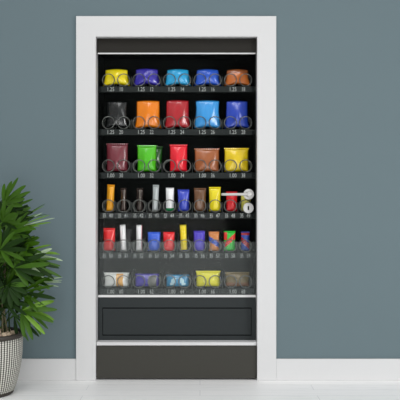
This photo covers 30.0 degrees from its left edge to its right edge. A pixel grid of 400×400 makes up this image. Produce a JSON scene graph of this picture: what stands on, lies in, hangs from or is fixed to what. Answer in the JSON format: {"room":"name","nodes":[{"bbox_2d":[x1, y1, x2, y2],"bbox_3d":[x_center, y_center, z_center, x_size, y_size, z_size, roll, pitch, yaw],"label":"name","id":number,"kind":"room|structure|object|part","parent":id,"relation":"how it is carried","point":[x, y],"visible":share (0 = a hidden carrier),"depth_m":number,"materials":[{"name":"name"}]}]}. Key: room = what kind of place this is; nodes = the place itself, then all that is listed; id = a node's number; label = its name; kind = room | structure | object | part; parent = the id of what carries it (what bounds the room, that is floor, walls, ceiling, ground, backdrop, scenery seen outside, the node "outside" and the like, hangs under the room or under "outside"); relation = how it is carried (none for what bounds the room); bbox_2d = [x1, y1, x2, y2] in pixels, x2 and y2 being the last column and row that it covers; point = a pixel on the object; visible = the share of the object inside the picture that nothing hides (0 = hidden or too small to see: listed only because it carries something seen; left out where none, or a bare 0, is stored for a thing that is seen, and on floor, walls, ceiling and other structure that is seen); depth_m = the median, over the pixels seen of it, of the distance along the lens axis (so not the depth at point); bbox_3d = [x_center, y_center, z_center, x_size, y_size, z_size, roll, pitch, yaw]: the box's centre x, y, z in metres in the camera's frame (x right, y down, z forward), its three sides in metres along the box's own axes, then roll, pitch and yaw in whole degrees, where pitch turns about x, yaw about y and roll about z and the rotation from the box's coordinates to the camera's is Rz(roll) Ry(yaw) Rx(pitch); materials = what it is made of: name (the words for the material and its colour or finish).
{"room":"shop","nodes":[
{"label":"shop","id":0,"kind":"room"},
{"bbox_2d":[0,0,399,358],"bbox_3d":[0.000,-0.366,4.710,8.400,2.900,0.420,0,0,0],"label":"wall","id":1,"kind":"structure","parent":0,"point":[338,61],"depth_m":4.50,"materials":[{"name":"blue paint"}]},
{"bbox_2d":[18,359,75,379],"bbox_3d":[-2.472,1.019,4.493,3.456,0.129,0.014,0,0,0],"label":"baseboard","id":2,"kind":"structure","parent":1,"relation":"attached to","point":[30,369],"depth_m":4.49,"materials":[{"name":"white paint"}]},
{"bbox_2d":[76,16,275,380],"bbox_3d":[-0.143,-0.010,4.690,1.201,2.187,0.420,0,0,0],"label":"door frame","id":3,"kind":"structure","parent":1,"relation":"in","point":[89,29],"depth_m":4.48,"materials":[{"name":"white paint"}]},
{"bbox_2d":[276,359,399,379],"bbox_3d":[2.329,1.019,4.493,3.742,0.129,0.014,0,0,0],"label":"baseboard","id":4,"kind":"structure","parent":1,"relation":"attached to","point":[286,369],"depth_m":4.49,"materials":[{"name":"white paint"}]},
{"bbox_2d":[0,378,399,399],"bbox_3d":[0.000,1.109,1.460,8.400,0.050,6.920,0,0,0],"label":"floor","id":5,"kind":"structure","parent":0,"point":[102,388],"depth_m":4.30,"materials":[{"name":"white wood"}]},
{"bbox_2d":[0,178,62,397],"bbox_3d":[-1.171,0.480,4.145,0.797,1.207,0.468,0,0,0],"label":"potted palm","id":6,"kind":"object","parent":5,"relation":"on","point":[23,266],"visible":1,"depth_m":4.11,"materials":[{"name":"plant"}]},
{"bbox_3d":[-1.098,0.664,4.181,0.043,0.190,0.010,0,0,0],"label":"stem","id":7,"kind":"part","parent":6,"relation":"part of","materials":[{"name":"plant"}]},
{"bbox_3d":[-1.073,0.633,4.188,0.017,0.252,0.010,0,0,-16],"label":"stem","id":8,"kind":"part","parent":6,"relation":"part of","materials":[{"name":"green plant"}]},
{"bbox_2d":[0,326,22,397],"bbox_3d":[-1.181,0.912,4.190,0.382,0.343,0.382,0,0,0],"label":"pot","id":9,"kind":"object","parent":6,"relation":"attached to","point":[11,339],"depth_m":4.10,"materials":[{"name":"white wicker"}]},
{"bbox_2d":[96,39,256,377],"bbox_3d":[-0.141,0.053,4.669,0.965,2.061,0.342,0,0,0],"label":"vending machine","id":10,"kind":"object","parent":5,"relation":"on","point":[192,331],"visible":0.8,"depth_m":4.59,"materials":[{"name":"metal"}]},
{"bbox_2d":[103,228,114,250],"bbox_3d":[-0.561,0.244,4.621,0.074,0.142,0.037,0,0,0],"label":"bar","id":11,"kind":"object","parent":10,"relation":"on","point":[108,233],"visible":1,"depth_m":4.61,"materials":[{"name":"red plastic"}]},
{"bbox_2d":[106,184,114,210],"bbox_3d":[-0.553,-0.013,4.622,0.040,0.167,0.037,0,0,42],"label":"bar","id":12,"kind":"object","parent":10,"relation":"on","point":[110,188],"visible":1,"depth_m":4.61,"materials":[{"name":"orange plastic"}]},
{"bbox_2d":[104,101,128,128],"bbox_3d":[-0.515,-0.527,4.620,0.152,0.171,0.049,0,0,0],"label":"snack bag","id":13,"kind":"object","parent":10,"relation":"on","point":[115,109],"visible":0.97,"depth_m":4.61,"materials":[{"name":"black plastic"}]},
{"bbox_2d":[103,69,129,85],"bbox_3d":[-0.517,-0.757,4.620,0.171,0.107,0.052,0,0,0],"label":"snack bag","id":14,"kind":"object","parent":10,"relation":"on","point":[123,79],"visible":0.97,"depth_m":4.61,"materials":[{"name":"yellow plastic"}]},
{"bbox_2d":[104,273,128,286],"bbox_3d":[-0.517,0.492,4.620,0.158,0.086,0.051,0,0,0],"label":"pack","id":15,"kind":"object","parent":10,"relation":"on","point":[122,281],"visible":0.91,"depth_m":4.61},
{"bbox_2d":[106,143,127,171],"bbox_3d":[-0.512,-0.263,4.620,0.136,0.174,0.053,0,0,0],"label":"snack bag","id":16,"kind":"object","parent":10,"relation":"on","point":[116,152],"visible":0.98,"depth_m":4.61,"materials":[{"name":"red plastic"}]},
{"bbox_2d":[120,225,126,250],"bbox_3d":[-0.475,0.234,4.622,0.033,0.165,0.032,0,0,44],"label":"bar","id":17,"kind":"object","parent":10,"relation":"on","point":[122,227],"visible":1,"depth_m":4.61,"materials":[{"name":"white plastic"}]},
{"bbox_2d":[121,188,125,210],"bbox_3d":[-0.471,-0.002,4.622,0.032,0.144,0.032,0,0,44],"label":"bar","id":18,"kind":"object","parent":10,"relation":"on","point":[123,190],"visible":0.98,"depth_m":4.61,"materials":[{"name":"brown plastic"}]},
{"bbox_2d":[126,229,131,249],"bbox_3d":[-0.452,0.249,4.688,0.033,0.135,0.032,0,0,42],"label":"bar","id":19,"kind":"object","parent":10,"relation":"on","point":[128,231],"visible":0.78,"depth_m":4.68,"materials":[{"name":"black plastic"}]},
{"bbox_2d":[136,225,141,250],"bbox_3d":[-0.375,0.234,4.621,0.033,0.162,0.033,0,0,45],"label":"bar","id":20,"kind":"object","parent":10,"relation":"on","point":[138,227],"visible":0.98,"depth_m":4.61,"materials":[{"name":"white plastic"}]},
{"bbox_2d":[137,188,142,210],"bbox_3d":[-0.370,-0.002,4.622,0.035,0.144,0.034,0,0,40],"label":"bar","id":21,"kind":"object","parent":10,"relation":"on","point":[139,190],"visible":1,"depth_m":4.61,"materials":[{"name":"brown plastic"}]},
{"bbox_2d":[133,69,159,85],"bbox_3d":[-0.329,-0.759,4.620,0.171,0.110,0.049,0,0,0],"label":"snack bag","id":22,"kind":"object","parent":10,"relation":"on","point":[139,79],"visible":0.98,"depth_m":4.61,"materials":[{"name":"blue plastic"}]},
{"bbox_2d":[137,145,156,171],"bbox_3d":[-0.329,-0.257,4.620,0.121,0.163,0.052,0,0,0],"label":"snack bag","id":23,"kind":"object","parent":10,"relation":"on","point":[146,153],"visible":0.99,"depth_m":4.61,"materials":[{"name":"green plastic"}]},
{"bbox_2d":[135,274,159,286],"bbox_3d":[-0.326,0.495,4.620,0.152,0.080,0.053,0,0,0],"label":"pack","id":24,"kind":"object","parent":10,"relation":"on","point":[139,281],"visible":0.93,"depth_m":4.61},
{"bbox_2d":[134,101,161,128],"bbox_3d":[-0.322,-0.529,4.620,0.169,0.174,0.051,0,0,0],"label":"snack bag","id":25,"kind":"object","parent":10,"relation":"on","point":[145,109],"visible":0.99,"depth_m":4.61,"materials":[{"name":"orange plastic"}]},
{"bbox_2d":[148,232,159,250],"bbox_3d":[-0.284,0.257,4.621,0.080,0.118,0.035,0,0,0],"label":"bar","id":26,"kind":"object","parent":10,"relation":"on","point":[154,245],"visible":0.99,"depth_m":4.61,"materials":[{"name":"blue plastic"}]},
{"bbox_2d":[152,185,158,210],"bbox_3d":[-0.274,-0.012,4.622,0.034,0.165,0.034,0,0,41],"label":"bar","id":27,"kind":"object","parent":10,"relation":"on","point":[155,187],"visible":1,"depth_m":4.61,"materials":[{"name":"white plastic"}]},
{"bbox_2d":[156,146,162,171],"bbox_3d":[-0.288,-0.257,4.685,0.111,0.168,0.043,0,0,-12],"label":"snack bag","id":28,"kind":"object","parent":10,"relation":"on","point":[159,149],"visible":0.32,"depth_m":4.68,"materials":[{"name":"green plastic"}]},
{"bbox_2d":[163,232,174,250],"bbox_3d":[-0.193,0.257,4.621,0.072,0.118,0.035,0,0,0],"label":"bar","id":29,"kind":"object","parent":10,"relation":"on","point":[168,245],"visible":0.99,"depth_m":4.61,"materials":[{"name":"red plastic"}]},
{"bbox_2d":[166,188,173,210],"bbox_3d":[-0.186,-0.003,4.622,0.039,0.147,0.038,0,0,43],"label":"bar","id":30,"kind":"object","parent":10,"relation":"on","point":[169,191],"visible":1,"depth_m":4.61,"materials":[{"name":"white plastic"}]},
{"bbox_3d":[-0.141,0.866,4.537,0.965,0.019,0.079,0,0,0],"label":"trim rail","id":31,"kind":"part","parent":10,"relation":"part of","materials":[{"name":"silver metal"}]},
{"bbox_3d":[-0.141,-0.933,4.550,0.963,0.088,0.055,0,0,0],"label":"header panel","id":32,"kind":"part","parent":10,"relation":"part of","materials":[{"name":"black metal"}]},
{"bbox_2d":[99,269,254,294],"bbox_3d":[-0.141,0.511,4.697,0.961,0.138,0.244,0,0,0],"label":"tray","id":33,"kind":"object","parent":10,"relation":"on","point":[192,289],"depth_m":4.59,"materials":[{"name":"metal"}]},
{"bbox_2d":[99,240,254,258],"bbox_3d":[-0.141,0.311,4.697,0.961,0.100,0.244,0,0,0],"label":"tray","id":34,"kind":"object","parent":10,"relation":"on","point":[131,253],"depth_m":4.59,"materials":[{"name":"metal"}]},
{"bbox_2d":[99,202,254,218],"bbox_3d":[-0.141,0.065,4.697,0.961,0.100,0.244,0,0,0],"label":"tray","id":35,"kind":"object","parent":10,"relation":"on","point":[131,212],"depth_m":4.58,"materials":[{"name":"metal"}]},
{"bbox_2d":[99,162,254,178],"bbox_3d":[-0.141,-0.181,4.697,0.961,0.100,0.244,0,0,0],"label":"tray","id":36,"kind":"object","parent":10,"relation":"on","point":[132,173],"depth_m":4.58,"materials":[{"name":"metal"}]},
{"bbox_2d":[99,119,254,134],"bbox_3d":[-0.141,-0.447,4.697,0.961,0.100,0.244,0,0,0],"label":"tray","id":37,"kind":"object","parent":10,"relation":"on","point":[113,130],"depth_m":4.58,"materials":[{"name":"metal"}]},
{"bbox_2d":[99,76,254,92],"bbox_3d":[-0.141,-0.709,4.697,0.961,0.100,0.244,0,0,0],"label":"tray","id":38,"kind":"object","parent":10,"relation":"on","point":[113,88],"depth_m":4.58,"materials":[{"name":"metal"}]},
{"bbox_3d":[-0.141,0.976,4.538,0.965,0.194,0.077,0,0,0],"label":"kick panel","id":39,"kind":"part","parent":10,"relation":"part of","materials":[{"name":"black metal"}]},
{"bbox_3d":[-0.141,0.728,4.571,0.963,0.267,0.012,0,0,0],"label":"delivery panel","id":40,"kind":"part","parent":10,"relation":"part of","materials":[{"name":"metal"}]},
{"bbox_2d":[164,100,190,128],"bbox_3d":[-0.139,-0.530,4.621,0.166,0.177,0.044,0,0,0],"label":"snack bag","id":41,"kind":"object","parent":10,"relation":"on","point":[176,109],"visible":0.98,"depth_m":4.61,"materials":[{"name":"red plastic"}]},
{"bbox_2d":[164,69,190,85],"bbox_3d":[-0.138,-0.757,4.621,0.170,0.107,0.047,0,0,0],"label":"snack bag","id":42,"kind":"object","parent":10,"relation":"on","point":[184,79],"visible":0.99,"depth_m":4.61,"materials":[{"name":"blue plastic"}]},
{"bbox_2d":[166,275,188,286],"bbox_3d":[-0.138,0.499,4.620,0.147,0.074,0.050,0,0,0],"label":"pack","id":43,"kind":"object","parent":10,"relation":"on","point":[184,281],"visible":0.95,"depth_m":4.61},
{"bbox_2d":[170,145,186,171],"bbox_3d":[-0.133,-0.259,4.620,0.110,0.167,0.052,0,0,0],"label":"snack bag","id":44,"kind":"object","parent":10,"relation":"on","point":[178,153],"visible":0.97,"depth_m":4.61,"materials":[{"name":"red plastic"}]},
{"bbox_2d":[178,190,188,210],"bbox_3d":[-0.102,0.003,4.621,0.072,0.134,0.036,0,0,0],"label":"bar","id":45,"kind":"object","parent":10,"relation":"on","point":[182,194],"visible":1,"depth_m":4.61,"materials":[{"name":"blue plastic"}]},
{"bbox_2d":[180,225,186,250],"bbox_3d":[-0.102,0.234,4.622,0.037,0.165,0.034,0,0,40],"label":"bar","id":46,"kind":"object","parent":10,"relation":"on","point":[183,233],"visible":0.98,"depth_m":4.61,"materials":[{"name":"yellow plastic"}]},
{"bbox_2d":[194,231,204,250],"bbox_3d":[-0.004,0.253,4.621,0.072,0.125,0.032,0,0,0],"label":"bar","id":47,"kind":"object","parent":10,"relation":"on","point":[199,245],"visible":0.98,"depth_m":4.61,"materials":[{"name":"purple plastic"}]},
{"bbox_2d":[194,188,205,210],"bbox_3d":[0.000,-0.002,4.621,0.076,0.144,0.034,0,0,0],"label":"bar","id":48,"kind":"object","parent":10,"relation":"on","point":[199,193],"visible":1,"depth_m":4.61,"materials":[{"name":"brown plastic"}]},
{"bbox_2d":[194,148,219,171],"bbox_3d":[0.043,-0.247,4.621,0.156,0.143,0.048,0,0,0],"label":"snack bag","id":49,"kind":"object","parent":10,"relation":"on","point":[207,155],"visible":0.98,"depth_m":4.61,"materials":[{"name":"brown plastic"}]},
{"bbox_2d":[194,100,220,128],"bbox_3d":[0.046,-0.529,4.620,0.168,0.175,0.049,0,0,0],"label":"snack bag","id":50,"kind":"object","parent":10,"relation":"on","point":[207,109],"visible":0.96,"depth_m":4.61,"materials":[{"name":"blue plastic"}]},
{"bbox_2d":[194,69,220,85],"bbox_3d":[0.046,-0.757,4.621,0.172,0.107,0.048,0,0,0],"label":"snack bag","id":51,"kind":"object","parent":10,"relation":"on","point":[200,79],"visible":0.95,"depth_m":4.61,"materials":[{"name":"blue plastic"}]},
{"bbox_2d":[196,271,220,286],"bbox_3d":[0.051,0.487,4.620,0.154,0.097,0.053,0,0,0],"label":"pack","id":52,"kind":"object","parent":10,"relation":"on","point":[200,281],"visible":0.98,"depth_m":4.61},
{"bbox_2d":[209,232,218,250],"bbox_3d":[0.087,0.256,4.621,0.066,0.120,0.032,0,0,0],"label":"bar","id":53,"kind":"object","parent":10,"relation":"on","point":[214,245],"visible":0.99,"depth_m":4.61,"materials":[{"name":"orange plastic"}]},
{"bbox_2d":[209,187,220,210],"bbox_3d":[0.092,-0.005,4.622,0.066,0.150,0.040,0,0,27],"label":"bar","id":54,"kind":"object","parent":10,"relation":"on","point":[214,192],"visible":0.98,"depth_m":4.61,"materials":[{"name":"yellow plastic"}]},
{"bbox_2d":[224,231,234,250],"bbox_3d":[0.183,0.254,4.621,0.073,0.124,0.035,0,0,0],"label":"bar","id":55,"kind":"object","parent":10,"relation":"on","point":[229,245],"visible":0.97,"depth_m":4.61,"materials":[{"name":"plastic"}]},
{"bbox_2d":[226,192,236,210],"bbox_3d":[0.197,0.009,4.623,0.063,0.122,0.039,0,0,26],"label":"bar","id":56,"kind":"object","parent":10,"relation":"on","point":[230,205],"visible":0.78,"depth_m":4.61,"materials":[{"name":"red plastic"}]},
{"bbox_3d":[0.215,-0.035,4.510,0.176,0.018,0.021,0,0,0],"label":"handle","id":57,"kind":"part","parent":10,"relation":"part of","materials":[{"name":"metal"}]},
{"bbox_2d":[224,148,248,171],"bbox_3d":[0.226,-0.249,4.620,0.153,0.146,0.052,0,0,0],"label":"snack bag","id":58,"kind":"object","parent":10,"relation":"on","point":[236,154],"visible":0.98,"depth_m":4.61,"materials":[{"name":"yellow plastic"}]},
{"bbox_2d":[224,101,249,128],"bbox_3d":[0.228,-0.528,4.620,0.159,0.172,0.055,0,0,0],"label":"snack bag","id":59,"kind":"object","parent":10,"relation":"on","point":[237,109],"visible":0.98,"depth_m":4.61,"materials":[{"name":"blue plastic"}]},
{"bbox_2d":[224,69,250,85],"bbox_3d":[0.231,-0.757,4.621,0.166,0.107,0.044,0,0,0],"label":"snack bag","id":60,"kind":"object","parent":10,"relation":"on","point":[230,79],"visible":0.96,"depth_m":4.61,"materials":[{"name":"orange plastic"}]},
{"bbox_2d":[225,272,249,286],"bbox_3d":[0.231,0.490,4.620,0.155,0.090,0.052,0,0,0],"label":"pack","id":61,"kind":"object","parent":10,"relation":"on","point":[230,281],"visible":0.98,"depth_m":4.61},
{"bbox_2d":[241,232,249,250],"bbox_3d":[0.281,0.256,4.622,0.042,0.120,0.039,0,0,41],"label":"bar","id":62,"kind":"object","parent":10,"relation":"on","point":[244,235],"visible":0.98,"depth_m":4.61,"materials":[{"name":"plastic"}]},
{"bbox_2d":[241,196,250,210],"bbox_3d":[0.285,0.013,4.621,0.063,0.113,0.033,0,0,0],"label":"bar","id":63,"kind":"object","parent":10,"relation":"on","point":[242,197],"visible":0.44,"depth_m":4.61,"materials":[{"name":"yellow plastic"}]},
{"bbox_3d":[0.297,-0.035,4.560,0.065,0.065,0.010,0,0,0],"label":"door lever","id":64,"kind":"part","parent":10,"relation":"part of","materials":[{"name":"metal"}]}
]}

